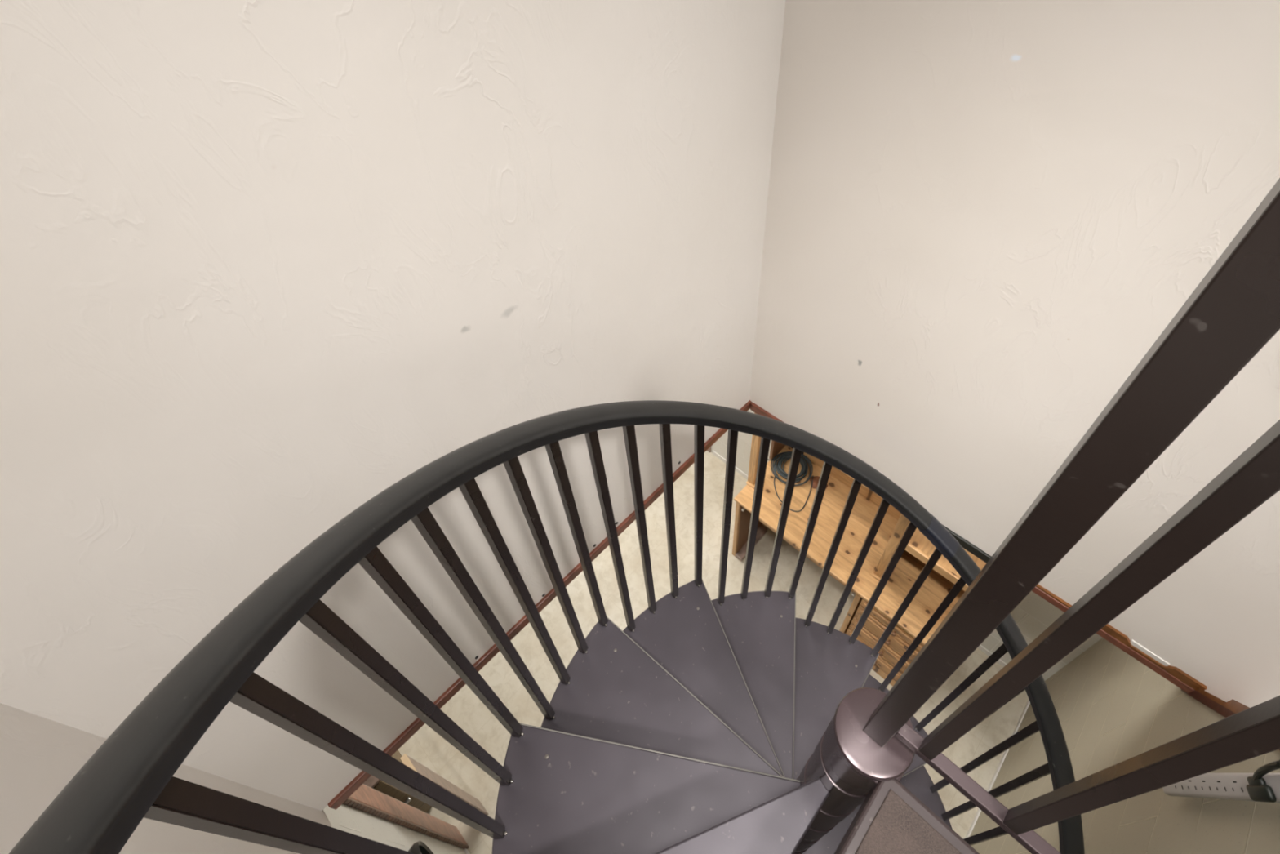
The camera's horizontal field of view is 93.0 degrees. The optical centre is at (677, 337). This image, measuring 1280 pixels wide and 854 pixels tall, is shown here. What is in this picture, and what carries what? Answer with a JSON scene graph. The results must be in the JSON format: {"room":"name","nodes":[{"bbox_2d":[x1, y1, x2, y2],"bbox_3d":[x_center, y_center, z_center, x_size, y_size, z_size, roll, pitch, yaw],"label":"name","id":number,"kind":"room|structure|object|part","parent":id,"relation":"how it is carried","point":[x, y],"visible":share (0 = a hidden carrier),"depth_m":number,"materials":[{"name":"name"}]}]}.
{"room":"spiral staircase","nodes":[
{"label":"spiral staircase","id":0,"kind":"room"},
{"bbox_2d":[0,702,332,853],"bbox_3d":[-0.823,0.171,0.067,1.120,4.190,0.120,32,55,29],"label":"wall","id":1,"kind":"structure","parent":0,"point":[39,756],"depth_m":1.01,"materials":[{"name":"paint"}]},
{"bbox_2d":[0,0,785,810],"bbox_3d":[-0.499,-0.618,0.823,0.120,4.170,2.170,32,55,29],"label":"wall","id":2,"kind":"structure","parent":0,"point":[265,266],"depth_m":1.09,"materials":[{"name":"paint"}]},
{"bbox_2d":[327,400,751,809],"bbox_3d":[-0.385,0.823,2.352,0.138,0.048,2.043,32,55,29],"label":"trim","id":3,"kind":"structure","parent":2,"relation":"attached to","point":[407,733],"depth_m":2.13,"materials":[{"name":"brown wood"}]},
{"bbox_2d":[323,785,466,853],"bbox_3d":[-0.535,2.508,2.113,2.130,2.000,0.072,32,55,29],"label":"wall","id":4,"kind":"structure","parent":0,"point":[346,818],"depth_m":2.31,"materials":[{"name":"white paint"}]},
{"bbox_2d":[408,840,433,853],"bbox_3d":[-0.984,2.106,2.402,0.216,0.216,0.045,32,55,29],"label":"round wall fixture","id":5,"kind":"object","parent":4,"relation":"attached to","point":[418,847],"visible":0.92,"depth_m":2.44,"materials":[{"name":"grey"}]},
{"bbox_2d":[463,848,470,853],"bbox_3d":[-0.477,3.175,2.822,2.100,0.050,0.009,32,55,29],"label":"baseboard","id":6,"kind":"structure","parent":4,"relation":"attached to","point":[466,851],"depth_m":3.24,"materials":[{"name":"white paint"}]},
{"bbox_2d":[398,450,1028,853],"bbox_3d":[-0.787,2.699,3.413,6.000,0.100,5.500,32,55,29],"label":"floor","id":7,"kind":"structure","parent":0,"point":[427,747],"depth_m":4.02,"materials":[{"name":"tile"}]},
{"bbox_2d":[363,749,431,812],"bbox_3d":[-1.710,2.386,3.111,0.466,0.820,0.505,32,55,29],"label":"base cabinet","id":8,"kind":"object","parent":7,"relation":"on","point":[373,782],"visible":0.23,"depth_m":3.05,"materials":[{"name":"brown wood"}]},
{"bbox_3d":[-1.547,2.491,3.015,0.007,0.760,0.474,32,55,29],"label":"door","id":9,"kind":"part","parent":8,"relation":"part of","materials":[{"name":"brown wood"}]},
{"bbox_2d":[342,783,469,848],"bbox_3d":[-1.208,2.037,2.606,0.130,2.000,0.018,32,55,29],"label":"wooden plank","id":10,"kind":"object","parent":7,"relation":"on","point":[366,798],"visible":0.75,"depth_m":2.63,"materials":[{"name":"brown wood"}]},
{"bbox_2d":[400,753,488,814],"bbox_3d":[-1.112,2.220,2.973,0.092,1.216,0.023,32,55,29],"label":"wooden plank","id":11,"kind":"object","parent":7,"relation":"on","point":[406,760],"visible":0.77,"depth_m":2.85,"materials":[{"name":"beige wood"}]},
{"bbox_2d":[8,400,1084,853],"bbox_3d":[0.240,1.519,1.640,1.434,4.019,1.698,32,55,29],"label":"spiral staircase","id":12,"kind":"structure","parent":7,"relation":"on","point":[735,723],"depth_m":1.21,"materials":[{"name":"metal"}]},
{"bbox_2d":[862,177,1279,853],"bbox_3d":[0.551,0.394,0.363,0.780,1.011,0.042,32,55,29],"label":"landing railing","id":13,"kind":"object","parent":12,"relation":"on","point":[1233,312],"visible":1,"depth_m":0.42,"materials":[{"name":"metal"}]},
{"bbox_3d":[0.585,0.725,0.681,0.734,0.020,0.019,32,55,29],"label":"rail","id":14,"kind":"part","parent":13,"relation":"part of","materials":[{"name":"metal"}]},
{"bbox_2d":[732,412,986,685],"bbox_3d":[1.043,1.051,3.511,1.383,1.980,0.603,32,55,29],"label":"computer desk","id":15,"kind":"object","parent":7,"relation":"on","point":[942,578],"visible":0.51,"depth_m":3.61,"materials":[{"name":"brown wood"}]},
{"bbox_3d":[0.589,1.163,4.274,0.028,0.764,0.565,32,55,29],"label":"panel","id":16,"kind":"part","parent":15,"relation":"part of","materials":[{"name":"brown wood"}]},
{"bbox_3d":[0.608,1.162,4.266,0.007,0.685,0.547,32,55,29],"label":"panel","id":17,"kind":"part","parent":15,"relation":"part of","materials":[{"name":"brown wood"}]},
{"bbox_3d":[0.490,0.938,3.917,0.064,0.014,0.066,32,55,29],"label":"post","id":18,"kind":"part","parent":15,"relation":"part of","materials":[{"name":"brown wood"}]},
{"bbox_3d":[0.471,0.525,3.513,0.048,1.170,0.042,32,55,29],"label":"hutch post","id":19,"kind":"part","parent":15,"relation":"part of","materials":[{"name":"brown wood"}]},
{"bbox_2d":[767,451,813,511],"bbox_3d":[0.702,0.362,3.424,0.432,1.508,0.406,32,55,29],"label":"coiled cable","id":20,"kind":"object","parent":15,"relation":"on","point":[784,455],"visible":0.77,"depth_m":3.95,"materials":[{"name":"grey plastic"}]},
{"bbox_2d":[809,475,827,488],"bbox_3d":[0.914,0.937,3.902,0.106,0.010,0.115,-7,45,-5],"label":"pouch","id":21,"kind":"object","parent":15,"relation":"on","point":[815,478],"visible":0.53,"depth_m":3.91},
{"bbox_3d":[1.233,1.579,3.855,0.030,0.736,0.565,32,55,29],"label":"panel","id":22,"kind":"part","parent":15,"relation":"part of","materials":[{"name":"brown wood"}]},
{"bbox_3d":[1.243,1.961,3.759,0.414,0.165,0.094,32,55,29],"label":"drawer","id":23,"kind":"part","parent":15,"relation":"part of","materials":[{"name":"brown wood"}]},
{"bbox_3d":[1.155,1.357,3.474,0.080,0.014,0.066,32,55,29],"label":"post","id":24,"kind":"part","parent":15,"relation":"part of","materials":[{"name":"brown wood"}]},
{"bbox_3d":[1.238,1.830,3.627,0.414,0.170,0.094,32,55,29],"label":"drawer","id":25,"kind":"part","parent":15,"relation":"part of","materials":[{"name":"brown wood"}]},
{"bbox_3d":[1.232,1.697,3.493,0.414,0.175,0.094,32,55,29],"label":"drawer","id":26,"kind":"part","parent":15,"relation":"part of","materials":[{"name":"brown wood"}]},
{"bbox_3d":[1.141,0.948,3.066,0.048,1.170,0.042,32,55,29],"label":"hutch post","id":27,"kind":"part","parent":15,"relation":"part of","materials":[{"name":"brown wood"}]},
{"bbox_3d":[1.231,1.596,3.395,0.414,0.075,0.087,32,55,29],"label":"drawer","id":28,"kind":"part","parent":15,"relation":"part of","materials":[{"name":"brown wood"}]},
{"bbox_2d":[898,538,968,591],"bbox_3d":[1.295,1.145,3.038,0.390,0.060,0.018,32,55,29],"label":"shelf","id":29,"kind":"object","parent":15,"relation":"attached to","point":[940,567],"depth_m":3.03,"materials":[{"name":"brown wood"}]},
{"bbox_2d":[909,527,986,577],"bbox_3d":[1.435,1.025,3.139,0.395,0.022,0.407,32,55,29],"label":"shelf","id":30,"kind":"object","parent":15,"relation":"attached to","point":[920,546],"depth_m":3.06,"materials":[{"name":"brown wood"}]},
{"bbox_2d":[711,408,1102,680],"bbox_3d":[1.273,0.616,3.552,2.640,2.520,0.200,32,55,29],"label":"wall","id":31,"kind":"structure","parent":0,"point":[1034,614],"depth_m":3.48,"materials":[{"name":"white paint"}]},
{"bbox_2d":[712,449,1007,666],"bbox_3d":[1.250,1.551,4.370,2.595,0.045,0.009,32,55,29],"label":"baseboard","id":32,"kind":"structure","parent":31,"relation":"attached to","point":[980,647],"depth_m":4.82,"materials":[{"name":"white paint"}]},
{"bbox_2d":[749,0,1279,707],"bbox_3d":[1.638,-0.371,0.494,3.820,4.170,0.120,32,55,29],"label":"wall","id":33,"kind":"structure","parent":0,"point":[983,217],"depth_m":1.60,"materials":[{"name":"paint"}]},
{"bbox_2d":[750,401,784,422],"bbox_3d":[0.707,0.490,2.640,0.875,0.048,0.133,32,55,29],"label":"trim","id":34,"kind":"structure","parent":33,"relation":"attached to","point":[754,407],"depth_m":2.78,"materials":[{"name":"brown wood"}]},
{"bbox_2d":[942,524,991,563],"bbox_3d":[1.116,0.753,2.355,0.248,0.045,0.110,32,55,29],"label":"trim","id":35,"kind":"structure","parent":33,"relation":"attached to","point":[966,544],"depth_m":2.30,"materials":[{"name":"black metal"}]},
{"bbox_2d":[1031,586,1194,693],"bbox_3d":[1.457,0.953,2.128,0.658,0.036,0.133,32,55,29],"label":"trim","id":36,"kind":"structure","parent":33,"relation":"attached to","point":[1162,673],"depth_m":2.02,"materials":[{"name":"brown wood"}]},
{"bbox_2d":[1035,583,1207,690],"bbox_3d":[1.417,0.957,2.073,0.658,0.040,0.014,32,55,29],"label":"trim","id":37,"kind":"structure","parent":33,"relation":"attached to","point":[1193,683],"depth_m":1.99,"materials":[{"name":"brown wood"}]},
{"bbox_2d":[1129,640,1169,666],"bbox_3d":[1.547,1.035,1.987,0.110,0.024,0.006,32,55,29],"label":"trim","id":38,"kind":"structure","parent":33,"relation":"attached to","point":[1133,642],"depth_m":1.98,"materials":[{"name":"white paint"}]},
{"bbox_2d":[969,637,1279,853],"bbox_3d":[0.507,2.449,1.348,0.100,3.110,5.430,32,55,29],"label":"wall","id":39,"kind":"structure","parent":0,"point":[1112,708],"depth_m":2.13,"materials":[{"name":"beige paint"}]},
{"bbox_2d":[964,698,1030,838],"bbox_3d":[1.254,2.912,3.019,0.009,0.045,2.812,32,55,29],"label":"baseboard","id":40,"kind":"structure","parent":39,"relation":"attached to","point":[979,811],"depth_m":3.44,"materials":[{"name":"white paint"}]},
{"bbox_2d":[1162,773,1279,803],"bbox_3d":[1.301,1.035,1.397,0.054,0.717,0.205,32,55,29],"label":"power strip","id":41,"kind":"object","parent":39,"relation":"attached to","point":[1228,786],"visible":0.69,"depth_m":1.44,"materials":[{"name":"grey plastic"}]},
{"bbox_2d":[1246,760,1279,802],"bbox_3d":[1.107,0.981,1.006,0.080,0.503,0.569,24,51,23],"label":"plug","id":42,"kind":"object","parent":41,"relation":"attached to","point":[1258,790],"visible":1,"depth_m":1.29,"materials":[{"name":"black plastic"}]},
{"bbox_3d":[1.105,0.969,0.992,0.080,0.466,0.566,24,51,23],"label":"cord","id":43,"kind":"part","parent":42,"relation":"part of","materials":[{"name":"black rubber"}]},
{"bbox_2d":[1195,688,1248,713],"bbox_3d":[1.466,0.955,1.382,0.110,1.177,0.764,32,55,29],"label":"trim","id":44,"kind":"structure","parent":39,"relation":"attached to","point":[1233,705],"depth_m":1.71,"materials":[{"name":"brown wood"}]},
{"bbox_2d":[1180,688,1279,750],"bbox_3d":[1.451,0.978,1.384,0.113,1.168,0.760,32,55,29],"label":"trim","id":45,"kind":"structure","parent":39,"relation":"attached to","point":[1208,702],"depth_m":1.79,"materials":[{"name":"brown wood"}]}
]}

